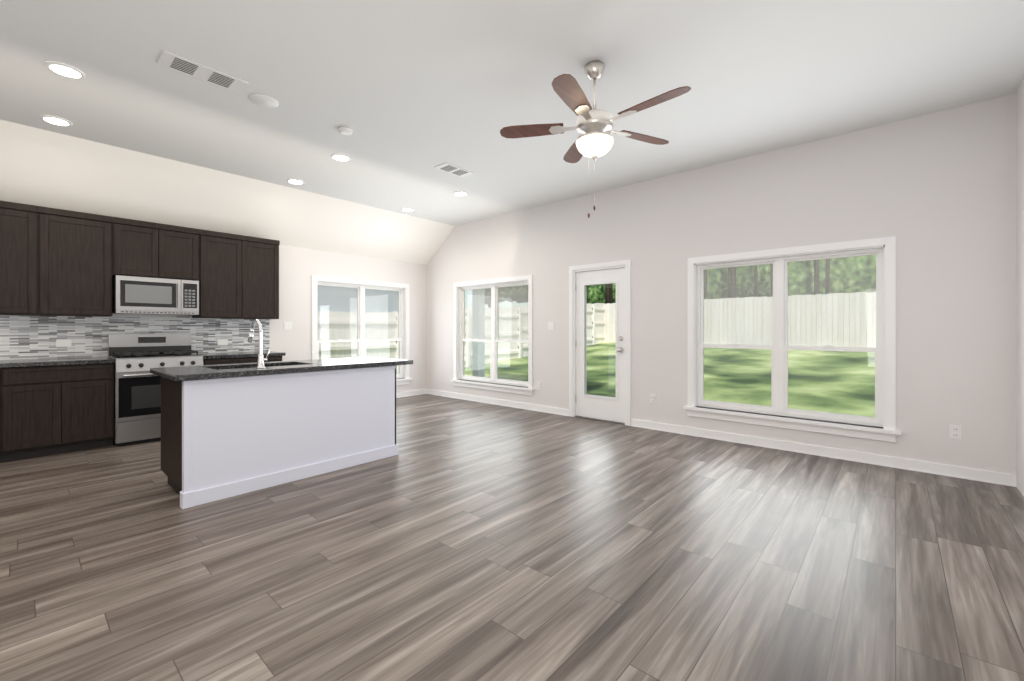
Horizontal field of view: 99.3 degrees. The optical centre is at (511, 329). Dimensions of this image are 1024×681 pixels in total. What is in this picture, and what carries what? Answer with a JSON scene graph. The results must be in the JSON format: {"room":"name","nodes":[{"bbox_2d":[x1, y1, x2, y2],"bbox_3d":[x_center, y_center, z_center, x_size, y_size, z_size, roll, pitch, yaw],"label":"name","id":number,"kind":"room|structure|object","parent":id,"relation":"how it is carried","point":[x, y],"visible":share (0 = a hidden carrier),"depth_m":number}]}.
{"room":"kitchen","nodes":[
{"label":"kitchen","id":0,"kind":"room"},
{"bbox_2d":[0,245,426,392],"bbox_3d":[-4.062,0.000,5.561,0.172,2.440,7.270,0,0,41],"label":"wall","id":1,"kind":"structure","parent":0,"point":[299,267],"depth_m":6.17},
{"bbox_2d":[0,200,51,315],"bbox_3d":[-4.926,-0.675,4.219,0.349,1.070,0.580,0,0,41],"label":"upper cabinet","id":2,"kind":"object","parent":1,"relation":"attached to","point":[25,229],"depth_m":4.21},
{"bbox_2d":[52,208,123,316],"bbox_3d":[-4.600,-0.675,4.589,0.349,1.070,0.674,0,0,41],"label":"upper cabinet","id":3,"kind":"object","parent":1,"relation":"attached to","point":[57,262],"depth_m":4.52},
{"bbox_2d":[124,218,167,278],"bbox_3d":[-4.274,-0.898,4.959,0.349,0.625,0.447,0,0,41],"label":"upper cabinet","id":4,"kind":"object","parent":1,"relation":"attached to","point":[145,243],"depth_m":4.89},
{"bbox_2d":[112,275,198,314],"bbox_3d":[-4.129,-0.377,5.054,0.439,0.403,0.740,0,0,41],"label":"microwave","id":5,"kind":"object","parent":4,"relation":"attached to","point":[145,295],"visible":0.98,"depth_m":4.90},
{"bbox_2d":[168,225,199,279],"bbox_3d":[-4.055,-0.898,5.207,0.349,0.625,0.447,0,0,41],"label":"upper cabinet","id":6,"kind":"object","parent":1,"relation":"attached to","point":[183,242],"depth_m":5.15},
{"bbox_2d":[192,229,247,318],"bbox_3d":[-3.759,-0.675,5.542,0.349,1.070,0.581,0,0,41],"label":"upper cabinet","id":7,"kind":"object","parent":1,"relation":"attached to","point":[223,282],"depth_m":5.45},
{"bbox_2d":[248,236,279,318],"bbox_3d":[-3.474,-0.675,5.866,0.349,1.070,0.514,0,0,41],"label":"upper cabinet","id":8,"kind":"object","parent":1,"relation":"attached to","point":[263,254],"depth_m":5.80},
{"bbox_2d":[283,322,291,329],"bbox_3d":[-3.272,-0.050,6.351,0.010,0.115,0.115,0,0,41],"label":"light switch","id":9,"kind":"object","parent":1,"relation":"attached to","point":[286,325],"depth_m":6.35},
{"bbox_2d":[312,275,411,384],"bbox_3d":[-2.493,0.087,7.304,0.190,1.815,1.830,0,0,41],"label":"window","id":10,"kind":"structure","parent":1,"relation":"in","point":[362,286],"depth_m":7.32},
{"bbox_2d":[396,389,427,397],"bbox_3d":[-2.528,1.175,7.188,0.020,0.090,2.700,0,0,41],"label":"baseboard","id":11,"kind":"structure","parent":1,"relation":"attached to","point":[424,391],"depth_m":7.96},
{"bbox_2d":[0,394,1023,680],"bbox_3d":[-1.204,1.280,3.141,7.660,0.120,7.420,0,0,41],"label":"floor","id":12,"kind":"structure","parent":0,"point":[460,540],"depth_m":2.25},
{"bbox_2d":[0,367,15,461],"bbox_3d":[-5.135,0.785,3.777,0.618,0.866,1.049,0,0,41],"label":"base cabinet","id":13,"kind":"object","parent":12,"relation":"on","point":[7,375],"depth_m":3.95},
{"bbox_2d":[16,363,113,459],"bbox_3d":[-4.603,0.785,4.380,0.618,0.866,0.827,0,0,41],"label":"base cabinet","id":14,"kind":"object","parent":12,"relation":"on","point":[50,410],"depth_m":4.22},
{"bbox_2d":[0,351,285,367],"bbox_3d":[-4.642,0.328,4.319,0.617,0.040,4.320,0,0,41],"label":"countertop","id":15,"kind":"structure","parent":14,"relation":"on","point":[48,362],"depth_m":4.43},
{"bbox_2d":[108,334,202,445],"bbox_3d":[-4.030,0.636,4.939,0.702,1.163,0.754,0,0,41],"label":"range","id":16,"kind":"object","parent":12,"relation":"on","point":[137,399],"visible":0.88,"depth_m":4.67},
{"bbox_2d":[203,356,281,364],"bbox_3d":[-3.531,0.785,5.596,0.618,0.866,0.875,0,0,41],"label":"base cabinet","id":17,"kind":"object","parent":12,"relation":"on","point":[270,358],"depth_m":5.33},
{"bbox_2d":[161,367,397,508],"bbox_3d":[-1.961,0.786,3.847,0.790,0.868,1.710,0,0,41],"label":"kitchen island","id":18,"kind":"object","parent":12,"relation":"on","point":[229,430],"depth_m":3.38},
{"bbox_2d":[150,357,412,382],"bbox_3d":[-1.928,0.328,3.892,0.840,0.040,1.910,0,0,41],"label":"island countertop","id":19,"kind":"structure","parent":18,"relation":"on","point":[229,371],"depth_m":3.50},
{"bbox_2d":[218,363,289,370],"bbox_3d":[-2.154,0.459,3.726,0.444,0.246,0.764,0,0,41],"label":"sink","id":20,"kind":"object","parent":19,"relation":"in","point":[275,364],"depth_m":4.02},
{"bbox_2d":[247,319,269,366],"bbox_3d":[-2.066,0.112,3.537,0.292,0.392,0.097,0,0,41],"label":"faucet","id":21,"kind":"object","parent":19,"relation":"on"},
{"bbox_2d":[0,0,1023,264],"bbox_3d":[-1.204,-1.600,3.141,7.660,0.760,7.420,0,0,41],"label":"ceiling","id":22,"kind":"structure","parent":0,"point":[412,94],"depth_m":3.39},
{"bbox_2d":[39,115,72,125],"bbox_3d":[-3.995,-1.825,3.815,0.203,0.010,0.203,0,0,35],"label":"recessed light","id":23,"kind":"object","parent":22,"relation":"in","point":[54,120],"depth_m":3.80},
{"bbox_2d":[44,61,85,78],"bbox_3d":[-3.155,-1.825,3.075,0.203,0.010,0.203,0,0,35],"label":"recessed light","id":24,"kind":"object","parent":22,"relation":"in","point":[64,70],"depth_m":3.07},
{"bbox_2d":[157,51,248,92],"bbox_3d":[-2.193,-1.825,3.107,0.200,0.010,0.500,0,0,41],"label":"ceiling vent","id":25,"kind":"object","parent":22,"relation":"in","point":[193,69],"depth_m":3.09},
{"bbox_2d":[249,93,278,107],"bbox_3d":[-1.984,-1.823,3.481,0.209,0.014,0.209,0,0,35],"label":"detector","id":26,"kind":"object","parent":22,"relation":"attached to","point":[263,100],"depth_m":3.46},
{"bbox_2d":[286,179,304,184],"bbox_3d":[-2.677,-1.825,5.386,0.203,0.010,0.203,0,0,35],"label":"recessed light","id":27,"kind":"object","parent":22,"relation":"in","point":[294,181],"depth_m":5.37},
{"bbox_2d":[331,153,350,161],"bbox_3d":[-1.822,-1.825,4.632,0.203,0.010,0.203,0,0,35],"label":"recessed light","id":28,"kind":"object","parent":22,"relation":"in","point":[339,157],"depth_m":4.62},
{"bbox_2d":[338,126,352,134],"bbox_3d":[-1.526,-1.812,3.985,0.123,0.036,0.123,0,0,-4],"label":"detector","id":29,"kind":"object","parent":22,"relation":"attached to","point":[343,130],"depth_m":3.95},
{"bbox_2d":[401,208,414,211],"bbox_3d":[-1.595,-1.825,6.659,0.203,0.010,0.203,0,0,35],"label":"recessed light","id":30,"kind":"object","parent":22,"relation":"in","point":[403,209],"depth_m":6.63},
{"bbox_2d":[434,163,472,176],"bbox_3d":[-0.661,-1.825,4.996,0.200,0.010,0.420,0,0,41],"label":"ceiling vent","id":31,"kind":"object","parent":22,"relation":"in","point":[446,167],"depth_m":4.97},
{"bbox_2d":[453,191,467,195],"bbox_3d":[-0.695,-1.825,5.865,0.203,0.010,0.203,0,0,35],"label":"recessed light","id":32,"kind":"object","parent":22,"relation":"in","point":[458,193],"depth_m":5.84},
{"bbox_2d":[500,60,690,217],"bbox_3d":[0.597,-1.302,2.987,1.251,1.056,1.279,0,0,41],"label":"ceiling fan","id":33,"kind":"object","parent":22,"relation":"hanging from","point":[593,128],"visible":1,"depth_m":2.95},
{"bbox_2d":[427,94,1015,474],"bbox_3d":[1.200,-0.305,5.867,7.660,3.050,0.150,0,0,41],"label":"wall","id":34,"kind":"structure","parent":0,"point":[934,193],"depth_m":4.14},
{"bbox_2d":[451,275,533,394],"bbox_3d":[-0.331,0.087,7.170,1.850,1.815,0.190,0,0,41],"label":"window","id":35,"kind":"structure","parent":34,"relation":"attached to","point":[494,285],"depth_m":7.18},
{"bbox_2d":[428,389,568,415],"bbox_3d":[-0.409,1.175,7.173,3.220,0.090,0.020,0,0,41],"label":"baseboard","id":36,"kind":"structure","parent":34,"relation":"attached to","point":[539,408],"depth_m":6.92},
{"bbox_2d":[537,382,540,389],"bbox_3d":[0.405,0.840,6.462,0.070,0.115,0.010,0,0,41],"label":"outlet","id":37,"kind":"object","parent":34,"relation":"attached to","point":[538,383],"depth_m":6.46},
{"bbox_2d":[548,322,554,329],"bbox_3d":[0.570,-0.050,6.317,0.115,0.115,0.010,0,0,41],"label":"light switch","id":38,"kind":"object","parent":34,"relation":"attached to","point":[551,325],"depth_m":6.31},
{"bbox_2d":[569,259,630,425],"bbox_3d":[1.191,0.170,5.846,0.925,2.100,0.194,0,0,41],"label":"door","id":39,"kind":"structure","parent":34,"relation":"attached to","point":[604,408],"depth_m":5.83},
{"bbox_2d":[650,394,655,403],"bbox_3d":[1.718,0.850,5.305,0.070,0.115,0.010,0,0,41],"label":"outlet","id":40,"kind":"object","parent":34,"relation":"attached to","point":[652,396],"depth_m":5.30},
{"bbox_2d":[683,236,900,441],"bbox_3d":[2.737,0.087,4.466,1.870,1.815,0.190,0,0,41],"label":"window","id":41,"kind":"structure","parent":34,"relation":"in","point":[883,249],"depth_m":4.40},
{"bbox_2d":[631,419,1015,486],"bbox_3d":[2.702,1.175,4.430,3.205,0.090,0.020,0,0,41],"label":"baseboard","id":42,"kind":"structure","parent":34,"relation":"attached to","point":[1006,479],"depth_m":4.06},
{"bbox_2d":[949,425,961,439],"bbox_3d":[3.661,0.850,3.592,0.070,0.115,0.010,0,0,41],"label":"outlet","id":43,"kind":"object","parent":34,"relation":"attached to","point":[955,431],"depth_m":3.59},
{"bbox_2d":[1016,79,1023,495],"bbox_3d":[1.613,-0.305,0.658,0.150,3.050,7.120,0,0,41],"label":"wall","id":44,"kind":"structure","parent":0,"point":[1020,289],"depth_m":3.25},
{"label":"outside","id":45,"kind":"structure","parent":0,"visible":0},
{"bbox_2d":[464,326,874,416],"bbox_3d":[6.653,-0.065,18.131,66.000,2.830,60.000,0,0,41],"label":"ground","id":46,"kind":"structure","parent":45,"point":[761,364],"depth_m":9.57},
{"bbox_2d":[317,285,397,312],"bbox_3d":[-11.370,-1.730,12.357,10.000,6.300,16.300,0,0,41],"label":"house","id":47,"kind":"structure","parent":46,"relation":"on","point":[354,301],"depth_m":13.01},
{"bbox_2d":[472,289,484,376],"bbox_3d":[0.006,-0.084,7.908,3.050,2.872,1.329,0,0,41],"label":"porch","id":48,"kind":"object","parent":46,"relation":"on","point":[479,362],"depth_m":8.96},
{"bbox_2d":[317,292,875,373],"bbox_3d":[5.387,0.153,1.286,25.620,2.594,25.054,0,0,41],"label":"fence","id":49,"kind":"object","parent":46,"relation":"on","point":[379,349],"depth_m":14.04},
{"bbox_2d":[485,255,875,330],"bbox_3d":[14.193,-9.754,20.816,52.656,21.374,26.513,0,0,41],"label":"trees","id":50,"kind":"object","parent":46,"relation":"on","point":[602,295],"depth_m":15.95}
]}

